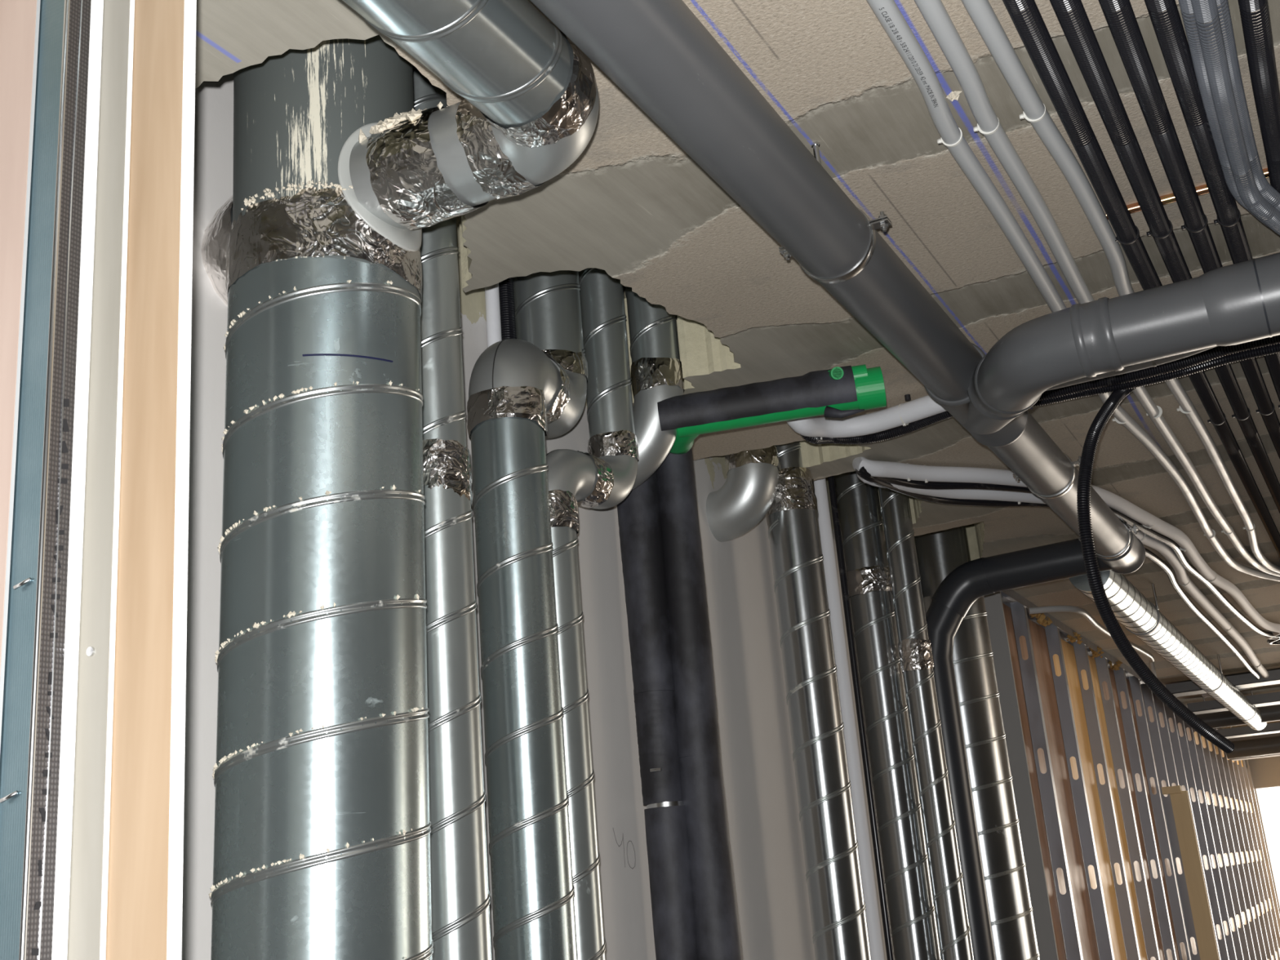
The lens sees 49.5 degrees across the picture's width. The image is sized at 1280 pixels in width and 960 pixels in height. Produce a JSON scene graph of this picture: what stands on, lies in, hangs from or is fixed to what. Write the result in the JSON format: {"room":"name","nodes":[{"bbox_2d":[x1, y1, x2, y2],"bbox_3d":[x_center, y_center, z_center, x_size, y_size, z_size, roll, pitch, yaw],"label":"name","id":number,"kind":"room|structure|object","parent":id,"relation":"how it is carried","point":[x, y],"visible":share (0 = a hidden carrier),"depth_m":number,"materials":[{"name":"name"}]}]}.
{"room":"building under construction","nodes":[
{"label":"building under construction","id":0,"kind":"room"},
{"bbox_2d":[181,72,940,959],"bbox_3d":[1.758,1.240,6.305,0.120,4.200,21.000,-13,-19,25],"label":"wall","id":1,"kind":"structure","parent":0,"point":[765,832],"depth_m":2.76,"materials":[{"name":"grey paint"}]},
{"bbox_2d":[498,277,516,340],"bbox_3d":[-0.264,-0.422,2.688,0.034,0.800,0.034,-10,-18,18],"label":"conduit","id":2,"kind":"object","parent":1,"relation":"attached to","point":[507,306],"visible":0.12,"depth_m":2.65,"materials":[{"name":"black plastic"}]},
{"bbox_2d":[624,286,684,490],"bbox_3d":[-0.058,-0.651,3.001,0.234,1.416,0.108,-13,-19,25],"label":"duct","id":3,"kind":"object","parent":1,"relation":"attached to","point":[656,370],"visible":0.27,"depth_m":2.80,"materials":[{"name":"metal"}]},
{"bbox_2d":[706,444,779,542],"bbox_3d":[0.217,-0.520,3.583,0.184,1.371,0.139,-13,-19,25],"label":"duct","id":4,"kind":"object","parent":1,"relation":"attached to","point":[748,491],"visible":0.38,"depth_m":3.37,"materials":[{"name":"metal"}]},
{"bbox_2d":[195,0,1279,728],"bbox_3d":[4.058,0.112,5.356,5.420,0.240,21.000,-13,-19,25],"label":"ceiling","id":5,"kind":"structure","parent":0,"point":[634,206],"depth_m":2.24,"materials":[{"name":"concrete"}]},
{"bbox_2d":[342,0,599,230],"bbox_3d":[-0.825,-0.734,0.574,0.369,0.154,2.897,-13,-19,25],"label":"duct","id":6,"kind":"object","parent":5,"relation":"attached to","point":[528,111],"visible":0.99,"depth_m":1.62,"materials":[{"name":"metal"}]},
{"bbox_2d":[811,141,821,164],"bbox_3d":[0.249,-0.452,1.954,0.013,0.052,0.011,-13,-19,25],"label":"bolt","id":7,"kind":"object","parent":5,"relation":"hanging from","point":[815,144],"visible":0.71,"depth_m":1.95,"materials":[{"name":"silver metal"}]},
{"bbox_2d":[529,0,1145,573],"bbox_3d":[0.053,-0.475,1.533,0.257,0.218,6.470,-13,-19,25],"label":"drain pipe","id":8,"kind":"object","parent":5,"relation":"attached to","point":[659,53],"visible":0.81,"depth_m":1.87,"materials":[{"name":"grey plastic"}]},
{"bbox_2d":[967,354,1042,420],"bbox_3d":[0.670,-0.177,2.547,0.125,0.139,0.115,-6,-17,4],"label":"socket","id":9,"kind":"object","parent":8,"relation":"attached to","point":[976,403],"depth_m":2.55,"materials":[{"name":"grey plastic"}]},
{"bbox_2d":[1095,522,1145,573],"bbox_3d":[1.452,0.204,4.226,0.128,0.128,0.250,-13,-19,25],"label":"socket","id":10,"kind":"object","parent":8,"relation":"attached to","point":[1133,557],"depth_m":4.19,"materials":[{"name":"grey plastic"}]},
{"bbox_2d":[977,252,1279,412],"bbox_3d":[1.495,-0.387,2.009,2.107,0.153,0.305,-13,-19,25],"label":"drain pipe","id":11,"kind":"object","parent":8,"relation":"attached to","point":[1238,303],"visible":0.99,"depth_m":2.20,"materials":[{"name":"grey plastic"}]},
{"bbox_2d":[1069,297,1124,377],"bbox_3d":[0.747,-0.233,2.267,0.060,0.123,0.123,-13,-19,25],"label":"socket","id":12,"kind":"object","parent":11,"relation":"attached to","point":[1096,335],"depth_m":2.22,"materials":[{"name":"grey plastic"}]},
{"bbox_2d":[1199,252,1279,346],"bbox_3d":[0.957,-0.281,2.166,0.137,0.124,0.124,-13,-19,25],"label":"socket","id":13,"kind":"object","parent":11,"relation":"attached to","point":[1239,303],"depth_m":2.13,"materials":[{"name":"grey plastic"}]},
{"bbox_2d":[1031,342,1279,407],"bbox_3d":[1.048,-0.213,2.855,0.680,0.021,0.065,-12,-18,22],"label":"conduit","id":14,"kind":"object","parent":8,"relation":"attached to","point":[1273,348],"visible":0.53,"depth_m":2.84,"materials":[{"name":"black plastic"}]},
{"bbox_2d":[786,346,1216,439],"bbox_3d":[0.801,-0.281,2.853,1.115,0.201,0.196,-13,-19,25],"label":"insulated pipe","id":15,"kind":"object","parent":5,"relation":"attached to","point":[902,414],"visible":0.35,"depth_m":2.99,"materials":[{"name":"white plastic"}]},
{"bbox_2d":[800,334,1279,444],"bbox_3d":[0.828,-0.258,2.906,1.102,0.188,0.175,-13,-19,25],"label":"conduit","id":16,"kind":"object","parent":15,"relation":"attached to","point":[1217,352],"visible":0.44,"depth_m":2.87,"materials":[{"name":"black plastic"}]},
{"bbox_2d":[857,474,1268,697],"bbox_3d":[2.275,0.541,6.068,0.550,0.231,6.336,-13,-19,27],"label":"insulated pipe","id":17,"kind":"object","parent":5,"relation":"attached to","point":[1184,580],"visible":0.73,"depth_m":4.52,"materials":[{"name":"white plastic"}]},
{"bbox_2d":[855,470,1260,679],"bbox_3d":[2.227,0.521,5.961,0.462,0.219,6.220,-14,-19,27],"label":"conduit","id":18,"kind":"object","parent":17,"relation":"attached to","point":[1148,553],"visible":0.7,"depth_m":3.81,"materials":[{"name":"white plastic"}]},
{"bbox_2d":[852,457,1279,639],"bbox_3d":[2.246,0.309,5.308,4.944,0.231,1.667,6,-20,-31],"label":"insulated pipe","id":19,"kind":"object","parent":5,"relation":"attached to","point":[908,471],"visible":0.89,"depth_m":3.85,"materials":[{"name":"white plastic"}]},
{"bbox_2d":[855,466,1279,644],"bbox_3d":[2.260,0.340,5.394,5.080,0.218,1.666,6,-20,-31],"label":"conduit","id":20,"kind":"object","parent":19,"relation":"attached to","point":[904,482],"visible":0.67,"depth_m":4.10,"materials":[{"name":"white plastic"}]},
{"bbox_2d":[866,0,1279,581],"bbox_3d":[1.391,-0.158,3.257,6.250,0.030,1.544,12,-24,-44],"label":"conduit","id":21,"kind":"object","parent":5,"relation":"attached to","point":[887,12],"visible":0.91,"depth_m":2.08,"materials":[{"name":"grey plastic"}]},
{"bbox_2d":[1027,605,1156,676],"bbox_3d":[2.046,0.728,5.964,0.160,0.154,1.885,-15,-20,30],"label":"conduit","id":22,"kind":"object","parent":5,"relation":"attached to","point":[1083,612],"visible":0.71,"depth_m":5.41,"materials":[{"name":"grey plastic"}]},
{"bbox_2d":[914,0,1279,577],"bbox_3d":[1.398,-0.172,3.212,1.511,0.030,6.110,-20,-23,41],"label":"conduit","id":23,"kind":"object","parent":5,"relation":"attached to","point":[934,12],"visible":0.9,"depth_m":2.08,"materials":[{"name":"grey plastic"}]},
{"bbox_2d":[1000,589,1222,729],"bbox_3d":[3.613,1.507,9.366,0.054,0.035,10.070,-13,-19,25],"label":"ceiling track","id":24,"kind":"object","parent":5,"relation":"attached to","point":[1008,596],"visible":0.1,"depth_m":6.11,"materials":[{"name":"silver metal"}]},
{"bbox_2d":[961,0,1279,573],"bbox_3d":[1.404,-0.181,3.186,1.513,0.030,5.996,-20,-22,41],"label":"conduit","id":25,"kind":"object","parent":5,"relation":"attached to","point":[981,12],"visible":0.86,"depth_m":2.07,"materials":[{"name":"grey plastic"}]},
{"bbox_2d":[1002,0,1279,560],"bbox_3d":[1.535,-0.094,3.505,0.853,0.036,5.357,-17,-21,35],"label":"conduit","id":26,"kind":"object","parent":5,"relation":"attached to","point":[1025,15],"visible":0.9,"depth_m":2.06,"materials":[{"name":"black plastic"}]},
{"bbox_2d":[1076,386,1235,753],"bbox_3d":[1.065,0.140,2.809,0.485,0.796,0.182,10,-22,-39],"label":"conduit","id":27,"kind":"object","parent":5,"relation":"hanging from","point":[1108,618],"visible":0.96,"depth_m":2.74,"materials":[{"name":"black plastic"}]},
{"bbox_2d":[1049,0,1279,513],"bbox_3d":[1.513,-0.140,3.348,0.845,0.036,4.977,-17,-21,36],"label":"conduit","id":28,"kind":"object","parent":5,"relation":"attached to","point":[1073,18],"visible":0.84,"depth_m":2.04,"materials":[{"name":"black plastic"}]},
{"bbox_2d":[1068,569,1266,730],"bbox_3d":[2.921,0.984,7.186,0.140,0.190,6.525,-13,-19,25],"label":"spiral duct","id":29,"kind":"object","parent":5,"relation":"hanging from","point":[1131,609],"visible":0.93,"depth_m":5.63,"materials":[{"name":"metal"}]},
{"bbox_2d":[1106,168,1269,219],"bbox_3d":[0.895,-0.458,2.172,0.322,0.016,0.016,-12,-18,24],"label":"rod","id":30,"kind":"object","parent":5,"relation":"attached to","point":[1202,189],"visible":0.14,"depth_m":2.19,"materials":[{"name":"silver metal"}]},
{"bbox_2d":[1098,0,1279,458],"bbox_3d":[1.537,-0.167,3.266,0.839,0.036,4.780,-18,-21,36],"label":"conduit","id":31,"kind":"object","parent":5,"relation":"attached to","point":[1119,15],"visible":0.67,"depth_m":1.99,"materials":[{"name":"black plastic"}]},
{"bbox_2d":[1144,0,1279,408],"bbox_3d":[1.556,-0.197,3.174,0.832,0.036,4.561,-18,-21,37],"label":"conduit","id":32,"kind":"object","parent":5,"relation":"attached to","point":[1164,15],"visible":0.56,"depth_m":1.94,"materials":[{"name":"black plastic"}]},
{"bbox_2d":[1165,669,1279,697],"bbox_3d":[4.798,0.915,7.674,3.600,0.071,0.220,-13,-19,25],"label":"cable tray","id":33,"kind":"object","parent":5,"relation":"hanging from","point":[1247,680],"visible":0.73,"depth_m":8.20,"materials":[{"name":"grey metal"}]},
{"bbox_2d":[1177,0,1270,228],"bbox_3d":[0.724,-0.542,1.748,0.110,0.048,1.407,-14,-19,29],"label":"conduit","id":34,"kind":"object","parent":5,"relation":"attached to","point":[1185,6],"visible":0.48,"depth_m":1.84,"materials":[{"name":"plastic"}]},
{"bbox_2d":[1186,691,1279,714],"bbox_3d":[5.262,1.151,8.528,3.600,0.101,0.220,-13,-19,25],"label":"cable tray","id":35,"kind":"object","parent":5,"relation":"hanging from","point":[1273,698],"visible":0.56,"depth_m":9.11,"materials":[{"name":"grey metal"}]},
{"bbox_2d":[1191,0,1279,235],"bbox_3d":[0.737,-0.528,1.737,0.110,0.048,1.407,-14,-19,29],"label":"conduit","id":36,"kind":"object","parent":5,"relation":"attached to","point":[1206,13],"visible":1,"depth_m":1.86,"materials":[{"name":"plastic"}]},
{"bbox_2d":[1195,704,1279,728],"bbox_3d":[5.522,1.343,9.026,3.640,0.110,0.110,-13,-19,25],"label":"cable tray","id":37,"kind":"object","parent":5,"relation":"hanging from","point":[1270,713],"visible":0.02,"depth_m":9.65,"materials":[{"name":"grey metal"}]},
{"bbox_2d":[1216,0,1279,212],"bbox_3d":[0.747,-0.547,1.737,0.110,0.048,1.407,-14,-19,29],"label":"conduit","id":38,"kind":"object","parent":5,"relation":"attached to","point":[1269,193],"visible":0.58,"depth_m":1.89,"materials":[{"name":"plastic"}]},
{"bbox_2d":[1216,722,1279,738],"bbox_3d":[6.051,1.556,9.979,3.600,0.161,0.220,-13,-19,25],"label":"cable tray","id":39,"kind":"object","parent":5,"relation":"hanging from","point":[1270,728],"visible":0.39,"depth_m":10.56,"materials":[{"name":"grey metal"}]},
{"bbox_2d":[1226,736,1279,759],"bbox_3d":[6.455,1.872,10.716,3.640,0.140,0.140,-13,-19,25],"label":"beam","id":40,"kind":"structure","parent":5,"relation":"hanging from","point":[1267,745],"depth_m":11.34,"materials":[{"name":"grey plastic"}]},
{"bbox_2d":[1227,733,1279,760],"bbox_3d":[7.252,1.753,10.783,5.040,0.260,0.200,-13,-19,25],"label":"trim","id":41,"kind":"structure","parent":5,"relation":"attached to","point":[1273,734],"depth_m":11.69,"materials":[{"name":"grey metal"}]},
{"bbox_2d":[1238,0,1279,192],"bbox_3d":[1.237,-0.420,2.348,2.595,0.032,0.760,10,-22,-41],"label":"conduit","id":42,"kind":"object","parent":5,"relation":"attached to","point":[1255,14],"visible":0.93,"depth_m":1.83,"materials":[{"name":"black plastic"}]},
{"bbox_2d":[1244,755,1279,783],"bbox_3d":[8.180,3.382,12.367,5.400,2.600,0.100,-13,-19,25],"label":"wall","id":43,"kind":"structure","parent":0,"point":[1263,770],"depth_m":13.57,"materials":[{"name":"grey"}]},
{"bbox_2d":[1253,781,1279,914],"bbox_3d":[7.689,3.527,12.572,3.700,1.920,0.060,-13,-19,25],"label":"window","id":44,"kind":"structure","parent":43,"relation":"in","point":[1273,784],"depth_m":13.49,"materials":[{"name":"grey"}]},
{"bbox_3d":[3.932,2.834,4.721,6.200,0.100,21.000,-13,-19,25],"label":"floor","id":45,"kind":"structure","parent":0,"visible":0},
{"bbox_2d":[0,0,40,750],"bbox_3d":[-0.620,0.669,1.003,0.385,2.600,0.004,-13,-19,25],"label":"sheet","id":46,"kind":"object","parent":45,"relation":"on","point":[19,19],"visible":1,"depth_m":1.18,"materials":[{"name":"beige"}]},
{"bbox_2d":[0,0,91,959],"bbox_3d":[-0.437,0.630,0.922,0.059,2.600,0.023,-5,-17,0],"label":"stud","id":47,"kind":"object","parent":45,"relation":"on","point":[30,750],"visible":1,"depth_m":1.10,"materials":[{"name":"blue metal"}]},
{"bbox_2d":[51,0,103,959],"bbox_3d":[-0.479,0.649,0.975,0.167,2.600,0.014,-13,-19,25],"label":"sheet","id":48,"kind":"object","parent":45,"relation":"on","point":[65,797],"visible":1,"depth_m":1.12,"materials":[{"name":"white"}]},
{"bbox_2d":[66,0,134,959],"bbox_3d":[-0.438,0.643,0.965,0.150,2.600,0.008,-13,-19,25],"label":"sheet","id":49,"kind":"object","parent":45,"relation":"on","point":[89,867],"visible":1,"depth_m":1.12,"materials":[{"name":"white"}]},
{"bbox_2d":[105,0,196,959],"bbox_3d":[-0.414,0.641,0.967,0.230,2.600,0.014,-13,-19,25],"label":"sheet","id":50,"kind":"object","parent":45,"relation":"on","point":[144,902],"visible":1,"depth_m":1.11,"materials":[{"name":"beige"}]},
{"bbox_2d":[208,35,433,959],"bbox_3d":[-0.397,0.237,1.709,0.284,3.802,0.278,-13,-19,25],"label":"spiral duct","id":51,"kind":"object","parent":45,"relation":"on","point":[322,829],"visible":0.94,"depth_m":1.66,"materials":[{"name":"metal"}]},
{"bbox_2d":[200,195,232,306],"bbox_3d":[-0.531,-0.331,1.988,0.172,0.173,0.147,10,-22,-39],"label":"stub","id":52,"kind":"object","parent":51,"relation":"attached to","point":[214,244],"visible":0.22,"depth_m":1.93,"materials":[{"name":"metal"}]},
{"bbox_2d":[412,64,491,959],"bbox_3d":[-0.279,0.308,1.981,0.105,3.800,0.106,-15,-20,30],"label":"spiral duct","id":53,"kind":"object","parent":45,"relation":"on","point":[460,900],"visible":0.52,"depth_m":1.97,"materials":[{"name":"metal"}]},
{"bbox_2d":[484,283,502,347],"bbox_3d":[-0.207,0.522,2.359,0.027,3.600,0.027,-13,-19,25],"label":"insulated pipe","id":54,"kind":"object","parent":45,"relation":"on","point":[491,293],"visible":0.02,"depth_m":2.60,"materials":[{"name":"white"}]},
{"bbox_2d":[466,270,588,959],"bbox_3d":[-0.150,0.409,2.348,0.142,3.800,0.416,-8,-17,12],"label":"duct","id":55,"kind":"object","parent":45,"relation":"on","point":[530,388],"visible":0.79,"depth_m":2.22,"materials":[{"name":"metal"}]},
{"bbox_2d":[546,267,639,959],"bbox_3d":[-0.070,0.440,2.473,0.101,3.800,0.329,-15,-20,30],"label":"duct","id":56,"kind":"object","parent":45,"relation":"on","point":[602,477],"visible":0.52,"depth_m":2.46,"materials":[{"name":"metal"}]},
{"bbox_2d":[617,470,697,959],"bbox_3d":[0.089,1.140,2.578,0.095,2.500,0.093,-13,-19,25],"label":"insulated pipe","id":57,"kind":"object","parent":45,"relation":"on","point":[639,518],"visible":0.91,"depth_m":2.75,"materials":[{"name":"black plastic"}]},
{"bbox_2d":[657,446,742,959],"bbox_3d":[0.166,1.117,2.584,0.094,2.535,0.097,2,-18,-20],"label":"insulated pipe","id":58,"kind":"object","parent":45,"relation":"on","point":[717,935],"visible":0.88,"depth_m":2.75,"materials":[{"name":"black plastic"}]},
{"bbox_2d":[657,364,886,454],"bbox_3d":[0.257,-0.142,2.805,0.473,0.113,0.176,-8,-17,9],"label":"pipe","id":59,"kind":"object","parent":58,"relation":"attached to","point":[837,392],"visible":0.99,"depth_m":2.74,"materials":[{"name":"plastic"}]},
{"bbox_2d":[829,366,843,380],"bbox_3d":[0.384,-0.208,2.719,0.025,0.030,0.028,-4,-17,-2],"label":"cap","id":60,"kind":"object","parent":59,"relation":"attached to","point":[836,373],"depth_m":2.71,"materials":[{"name":"green plastic"}]},
{"bbox_2d":[855,366,886,409],"bbox_3d":[0.455,-0.181,2.756,0.056,0.083,0.081,-7,-17,6],"label":"socket","id":61,"kind":"object","parent":59,"relation":"attached to","point":[870,393],"depth_m":2.72,"materials":[{"name":"green plastic"}]},
{"bbox_2d":[765,440,871,959],"bbox_3d":[0.439,0.793,3.259,0.135,3.500,0.150,-13,-19,25],"label":"spiral duct","id":62,"kind":"object","parent":45,"relation":"on","point":[837,903],"visible":0.62,"depth_m":3.27,"materials":[{"name":"metal"}]},
{"bbox_2d":[813,477,884,959],"bbox_3d":[0.578,1.184,3.377,0.039,2.800,0.039,-13,-19,25],"label":"pipe","id":63,"kind":"object","parent":45,"relation":"on","point":[866,865],"visible":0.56,"depth_m":3.53,"materials":[{"name":"white"}]},
{"bbox_2d":[827,475,894,959],"bbox_3d":[0.616,1.188,3.400,0.018,2.800,0.018,-13,-19,25],"label":"conduit","id":64,"kind":"object","parent":45,"relation":"on","point":[851,639],"visible":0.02,"depth_m":3.56,"materials":[{"name":"black plastic"}]},
{"bbox_2d":[834,471,941,959],"bbox_3d":[0.718,0.863,3.910,0.134,3.700,0.135,11,-23,-42],"label":"spiral duct","id":65,"kind":"object","parent":45,"relation":"on","point":[911,908],"visible":0.6,"depth_m":3.91,"materials":[{"name":"metal"}]},
{"bbox_2d":[878,487,973,959],"bbox_3d":[0.809,0.833,3.836,0.093,3.700,0.093,-10,-18,18],"label":"spiral duct","id":66,"kind":"object","parent":45,"relation":"on","point":[914,646],"visible":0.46,"depth_m":3.85,"materials":[{"name":"metal"}]},
{"bbox_2d":[914,525,1039,959],"bbox_3d":[1.117,1.131,4.559,0.253,3.500,0.280,-13,-19,25],"label":"spiral duct","id":67,"kind":"object","parent":45,"relation":"on","point":[939,553],"visible":0.5,"depth_m":4.50,"materials":[{"name":"metal"}]},
{"bbox_2d":[925,538,1113,959],"bbox_3d":[1.258,1.455,4.063,0.642,2.572,0.136,-13,-19,25],"label":"insulated pipe","id":68,"kind":"object","parent":45,"relation":"on","point":[953,597],"visible":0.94,"depth_m":4.33,"materials":[{"name":"black plastic"}]},
{"bbox_2d":[983,591,1058,959],"bbox_3d":[1.369,1.620,4.660,0.070,2.585,0.015,-13,-19,25],"label":"sheet","id":69,"kind":"object","parent":45,"relation":"on","point":[1031,845],"visible":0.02,"depth_m":4.83,"materials":[{"name":"grey metal"}]},
{"bbox_2d":[1009,601,1083,959],"bbox_3d":[1.562,1.706,4.998,0.050,2.585,0.042,-13,-19,25],"label":"stud","id":70,"kind":"object","parent":45,"relation":"on","point":[1073,947],"visible":1,"depth_m":5.15,"materials":[{"name":"silver metal"}]},
{"bbox_2d":[1002,603,1099,959],"bbox_3d":[1.584,1.739,5.104,0.013,2.580,0.996,-13,-19,25],"label":"sheet","id":71,"kind":"object","parent":45,"relation":"on","point":[1038,637],"visible":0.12,"depth_m":5.44,"materials":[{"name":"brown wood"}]},
{"bbox_2d":[1044,623,1115,959],"bbox_3d":[1.849,1.844,5.530,0.050,2.585,0.042,-13,-19,25],"label":"stud","id":72,"kind":"object","parent":45,"relation":"on","point":[1105,950],"visible":0.95,"depth_m":5.67,"materials":[{"name":"silver metal"}]},
{"bbox_2d":[1053,638,1147,959],"bbox_3d":[2.086,1.980,6.036,0.013,2.580,1.166,-13,-19,25],"label":"sheet","id":73,"kind":"object","parent":45,"relation":"on","point":[1103,855],"visible":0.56,"depth_m":6.20,"materials":[{"name":"orange wood"}]},
{"bbox_2d":[1072,640,1140,959],"bbox_3d":[2.136,1.981,6.062,0.050,2.585,0.042,-13,-19,25],"label":"stud","id":74,"kind":"object","parent":45,"relation":"on","point":[1114,848],"visible":0.97,"depth_m":6.20,"materials":[{"name":"silver metal"}]},
{"bbox_2d":[1094,654,1159,959],"bbox_3d":[2.390,2.103,6.535,0.050,2.585,0.042,-13,-19,25],"label":"stud","id":75,"kind":"object","parent":45,"relation":"on","point":[1111,718],"visible":0.95,"depth_m":6.67,"materials":[{"name":"silver metal"}]},
{"bbox_2d":[1102,667,1184,959],"bbox_3d":[2.641,2.246,7.066,0.013,2.580,1.226,-13,-19,25],"label":"sheet","id":76,"kind":"object","parent":45,"relation":"on","point":[1136,866],"visible":0.22,"depth_m":7.20,"materials":[{"name":"brown paper"}]},
{"bbox_2d":[1113,666,1177,959],"bbox_3d":[2.640,2.223,6.998,0.050,2.585,0.042,-13,-19,25],"label":"stud","id":77,"kind":"object","parent":45,"relation":"on","point":[1167,941],"visible":0.95,"depth_m":7.13,"materials":[{"name":"silver metal"}]},
{"bbox_2d":[1128,675,1191,959],"bbox_3d":[2.880,2.338,7.444,0.050,2.585,0.042,-13,-19,25],"label":"stud","id":78,"kind":"object","parent":45,"relation":"on","point":[1135,683],"visible":0.96,"depth_m":7.57,"materials":[{"name":"silver metal"}]},
{"bbox_2d":[1151,691,1178,786],"bbox_3d":[3.297,2.537,8.217,0.050,2.585,0.042,-13,-19,25],"label":"stud","id":79,"kind":"object","parent":45,"relation":"on","point":[1159,704],"visible":0.3,"depth_m":8.48,"materials":[{"name":"silver metal"}]},
{"bbox_2d":[1141,684,1200,959],"bbox_3d":[3.089,2.438,7.831,0.050,2.585,0.042,-13,-19,25],"label":"stud","id":80,"kind":"object","parent":45,"relation":"on","point":[1148,696],"visible":0.88,"depth_m":7.96,"materials":[{"name":"silver metal"}]},
{"bbox_2d":[1137,688,1228,959],"bbox_3d":[3.481,2.648,8.624,0.013,2.580,2.396,-13,-19,25],"label":"sheet","id":81,"kind":"object","parent":45,"relation":"on","point":[1149,708],"visible":0.02,"depth_m":8.39,"materials":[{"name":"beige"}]},
{"bbox_2d":[1160,785,1219,959],"bbox_3d":[3.121,2.691,7.633,0.127,1.982,0.085,-13,-19,25],"label":"plank","id":82,"kind":"object","parent":45,"relation":"on","point":[1192,864],"visible":1,"depth_m":7.78,"materials":[{"name":"brown wood"}]},
{"bbox_2d":[1164,703,1221,959],"bbox_3d":[3.505,2.637,8.603,0.050,2.585,0.042,-13,-19,25],"label":"stud","id":83,"kind":"object","parent":45,"relation":"on","point":[1174,736],"visible":0.31,"depth_m":8.83,"materials":[{"name":"silver metal"}]},
{"bbox_2d":[1173,712,1229,959],"bbox_3d":[3.713,2.737,8.989,0.050,2.585,0.042,-13,-19,25],"label":"stud","id":84,"kind":"object","parent":45,"relation":"on","point":[1215,911],"visible":0.86,"depth_m":9.09,"materials":[{"name":"silver metal"}]},
{"bbox_2d":[1183,721,1236,959],"bbox_3d":[3.921,2.837,9.376,0.050,2.585,0.042,-13,-19,25],"label":"stud","id":85,"kind":"object","parent":45,"relation":"on","point":[1192,747],"visible":0.81,"depth_m":9.46,"materials":[{"name":"silver metal"}]},
{"bbox_2d":[1192,728,1244,959],"bbox_3d":[4.130,2.936,9.762,0.050,2.585,0.042,-13,-19,25],"label":"stud","id":86,"kind":"object","parent":45,"relation":"on","point":[1219,850],"visible":0.74,"depth_m":9.84,"materials":[{"name":"silver metal"}]},
{"bbox_2d":[1200,734,1250,959],"bbox_3d":[4.338,3.036,10.148,0.050,2.585,0.042,-13,-19,25],"label":"stud","id":87,"kind":"object","parent":45,"relation":"on","point":[1206,752],"visible":0.74,"depth_m":10.22,"materials":[{"name":"silver metal"}]},
{"bbox_2d":[1207,739,1256,959],"bbox_3d":[4.546,3.136,10.535,0.050,2.585,0.042,-13,-19,25],"label":"stud","id":88,"kind":"object","parent":45,"relation":"on","point":[1213,755],"visible":0.7,"depth_m":10.61,"materials":[{"name":"silver metal"}]},
{"bbox_2d":[1188,727,1279,959],"bbox_3d":[5.026,3.388,11.491,0.013,2.580,4.276,-13,-19,25],"label":"sheet","id":89,"kind":"object","parent":45,"relation":"on","point":[1208,800],"visible":0.02,"depth_m":11.14,"materials":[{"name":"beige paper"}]},
{"bbox_2d":[1213,728,1262,959],"bbox_3d":[4.754,3.236,10.921,0.050,2.585,0.042,-13,-19,25],"label":"stud","id":90,"kind":"object","parent":45,"relation":"on","point":[1255,939],"visible":0.66,"depth_m":10.98,"materials":[{"name":"silver metal"}]},
{"bbox_2d":[1222,751,1266,959],"bbox_3d":[4.962,3.335,11.307,0.050,2.585,0.042,-13,-19,25],"label":"stud","id":91,"kind":"object","parent":45,"relation":"on","point":[1224,759],"visible":0.62,"depth_m":11.36,"materials":[{"name":"silver metal"}]},
{"bbox_2d":[1227,759,1271,959],"bbox_3d":[5.170,3.435,11.694,0.050,2.585,0.042,-13,-19,25],"label":"stud","id":92,"kind":"object","parent":45,"relation":"on","point":[1229,762],"visible":0.59,"depth_m":11.73,"materials":[{"name":"silver metal"}]},
{"bbox_2d":[1232,760,1276,959],"bbox_3d":[5.379,3.535,12.080,0.050,2.585,0.042,-13,-19,25],"label":"stud","id":93,"kind":"object","parent":45,"relation":"on","point":[1235,763],"visible":0.55,"depth_m":12.11,"materials":[{"name":"silver metal"}]},
{"bbox_2d":[1234,760,1279,959],"bbox_3d":[5.587,3.635,12.466,0.050,2.585,0.042,-13,-19,25],"label":"stud","id":94,"kind":"object","parent":45,"relation":"on","point":[1240,767],"visible":0.53,"depth_m":12.50,"materials":[{"name":"silver metal"}]},
{"bbox_2d":[1238,760,1279,959],"bbox_3d":[5.795,3.734,12.852,0.050,2.585,0.042,-13,-19,25],"label":"stud","id":95,"kind":"object","parent":45,"relation":"on","point":[1244,768],"visible":0.47,"depth_m":12.91,"materials":[{"name":"silver metal"}]},
{"bbox_2d":[1242,759,1279,933],"bbox_3d":[6.003,3.834,13.239,0.050,2.585,0.042,-13,-19,25],"label":"stud","id":96,"kind":"object","parent":45,"relation":"on","point":[1254,798],"visible":0.48,"depth_m":13.32,"materials":[{"name":"silver metal"}]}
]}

